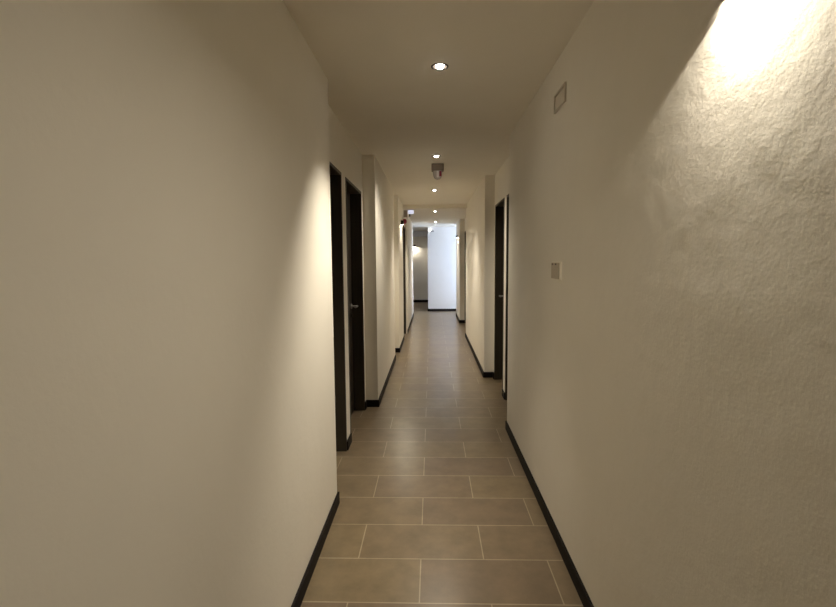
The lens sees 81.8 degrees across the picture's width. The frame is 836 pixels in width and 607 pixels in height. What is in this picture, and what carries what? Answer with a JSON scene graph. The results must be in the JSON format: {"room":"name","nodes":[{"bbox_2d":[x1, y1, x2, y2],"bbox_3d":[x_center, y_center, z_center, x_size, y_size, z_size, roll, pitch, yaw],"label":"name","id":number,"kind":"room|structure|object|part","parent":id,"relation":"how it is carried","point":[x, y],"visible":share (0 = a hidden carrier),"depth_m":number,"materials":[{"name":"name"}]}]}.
{"room":"hallway","nodes":[
{"label":"hallway","id":0,"kind":"room"},
{"bbox_2d":[0,0,412,606],"bbox_3d":[-1.463,-0.037,3.126,2.100,2.540,20.150,0,5,2],"label":"wall","id":1,"kind":"structure","parent":0,"point":[168,423],"depth_m":1.08,"materials":[{"name":"paint"}]},
{"bbox_2d":[330,162,346,450],"bbox_3d":[-0.684,0.126,3.337,0.204,2.165,0.815,0,5,2],"label":"door","id":2,"kind":"structure","parent":1,"relation":"in","point":[335,174],"depth_m":3.71,"materials":[{"name":"black wood"}]},
{"bbox_2d":[291,313,413,606],"bbox_3d":[-1.448,1.191,3.241,2.112,0.072,20.162,0,5,2],"label":"baseboard","id":3,"kind":"structure","parent":1,"relation":"attached to","point":[299,596],"depth_m":2.60,"materials":[{"name":"black wood"}]},
{"bbox_2d":[345,177,364,432],"bbox_3d":[-0.655,0.035,4.355,0.204,2.165,0.860,0,5,2],"label":"door","id":4,"kind":"structure","parent":1,"relation":"in","point":[353,194],"depth_m":4.73,"materials":[{"name":"black wood"}]},
{"bbox_2d":[403,226,405,333],"bbox_3d":[-0.365,-0.425,9.489,0.204,2.165,0.750,0,5,2],"label":"door","id":5,"kind":"structure","parent":1,"relation":"in","point":[404,268],"depth_m":9.83,"materials":[{"name":"black wood"}]},
{"bbox_2d":[404,210,413,218],"bbox_3d":[-0.180,-1.719,9.340,0.195,0.165,0.065,0,5,2],"label":"sign","id":6,"kind":"object","parent":1,"relation":"attached to","point":[409,211],"visible":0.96,"depth_m":9.31,"materials":[{"name":"beige plastic"}]},
{"bbox_2d":[413,237,427,299],"bbox_3d":[-0.870,-1.310,17.328,2.497,2.540,0.150,0,5,2],"label":"wall","id":7,"kind":"structure","parent":0,"point":[420,252],"depth_m":17.23,"materials":[{"name":"paint"}]},
{"bbox_2d":[413,300,427,301],"bbox_3d":[-0.870,-0.082,17.356,2.485,0.090,0.012,0,5,2],"label":"baseboard","id":8,"kind":"structure","parent":7,"relation":"attached to","point":[413,300],"depth_m":17.32,"materials":[{"name":"black"}]},
{"bbox_2d":[413,231,427,236],"bbox_3d":[-0.908,-2.360,16.160,2.497,0.240,0.350,0,5,2],"label":"beam","id":9,"kind":"structure","parent":0,"point":[415,233],"depth_m":15.96,"materials":[{"name":"white paint"}]},
{"bbox_2d":[403,204,466,230],"bbox_3d":[0.284,-2.243,13.135,5.350,0.192,8.270,0,5,2],"label":"ceiling","id":10,"kind":"structure","parent":0,"point":[446,215],"depth_m":10.44,"materials":[{"name":"paint"}]},
{"bbox_2d":[283,0,594,204],"bbox_3d":[-0.055,-1.184,0.900,5.350,0.120,16.300,0,5,2],"label":"ceiling","id":11,"kind":"structure","parent":0,"point":[376,58],"depth_m":2.68,"materials":[{"name":"paint"}]},
{"bbox_2d":[431,163,443,179],"bbox_3d":[0.213,-1.431,5.247,0.132,0.165,0.106,0,5,2],"label":"beacon","id":12,"kind":"object","parent":11,"relation":"attached to","point":[437,169],"visible":1,"depth_m":5.20,"materials":[{"name":"brown plastic"}]},
{"bbox_2d":[431,63,447,69],"bbox_3d":[0.117,-1.294,2.598,0.094,0.060,0.094,0,5,2],"label":"recessed light","id":13,"kind":"object","parent":11,"relation":"in","point":[437,66],"visible":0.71,"depth_m":2.59,"materials":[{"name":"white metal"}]},
{"bbox_2d":[300,302,582,606],"bbox_3d":[0.078,1.087,5.253,5.350,0.100,24.570,0,5,2],"label":"floor","id":14,"kind":"structure","parent":0,"point":[438,506],"depth_m":2.96,"materials":[{"name":"tile"}]},
{"bbox_2d":[428,227,455,308],"bbox_3d":[1.584,-1.178,15.655,2.503,2.540,3.070,0,5,2],"label":"wall","id":15,"kind":"structure","parent":0,"point":[441,242],"depth_m":14.15,"materials":[{"name":"white paint"}]},
{"bbox_2d":[428,309,455,310],"bbox_3d":[1.587,0.052,15.758,2.515,0.072,3.082,0,5,2],"label":"baseboard","id":16,"kind":"structure","parent":15,"relation":"attached to","point":[428,309],"depth_m":14.25,"materials":[{"name":"black"}]},
{"bbox_2d":[456,0,835,606],"bbox_3d":[1.617,-0.049,3.004,1.736,2.540,20.080,0,5,2],"label":"wall","id":17,"kind":"structure","parent":0,"point":[671,397],"depth_m":1.29,"materials":[{"name":"paint"}]},
{"bbox_2d":[465,231,465,322],"bbox_3d":[1.192,-0.570,10.989,0.204,2.165,0.850,0,5,2],"label":"door","id":18,"kind":"structure","parent":17,"relation":"in","point":[465,231],"depth_m":11.39,"materials":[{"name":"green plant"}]},
{"bbox_2d":[494,198,504,388],"bbox_3d":[1.043,-0.090,5.625,0.204,2.165,0.725,0,5,2],"label":"door","id":19,"kind":"structure","parent":17,"relation":"in","point":[499,207],"depth_m":5.95,"materials":[{"name":"black wood"}]},
{"bbox_2d":[505,194,508,399],"bbox_3d":[1.016,-0.004,4.659,0.204,2.165,0.875,0,5,2],"label":"door","id":20,"kind":"structure","parent":17,"relation":"in","point":[507,213],"depth_m":5.07,"materials":[{"name":"black wood"}]},
{"bbox_2d":[456,313,593,606],"bbox_3d":[1.620,1.180,3.120,1.748,0.072,20.092,0,5,2],"label":"baseboard","id":21,"kind":"structure","parent":17,"relation":"attached to","point":[584,597],"depth_m":2.74,"materials":[{"name":"black wood"}]},
{"bbox_2d":[551,262,561,279],"bbox_3d":[0.728,-0.173,2.538,0.016,0.094,0.168,0,5,2],"label":"thermostat","id":22,"kind":"object","parent":17,"relation":"attached to","point":[556,267],"visible":1,"depth_m":2.51,"materials":[{"name":"white plastic"}]},
{"bbox_2d":[554,82,566,113],"bbox_3d":[0.724,-1.046,2.462,0.010,0.092,0.210,0,5,2],"label":"air vent","id":23,"kind":"object","parent":17,"relation":"in","point":[560,96],"visible":1,"depth_m":2.44,"materials":[{"name":"beige"}]},
{"bbox_3d":[0.726,-1.046,2.462,0.006,0.062,0.174,0,5,2],"label":"panel","id":24,"kind":"part","parent":23,"relation":"part of","materials":[{"name":"beige"}]}
]}

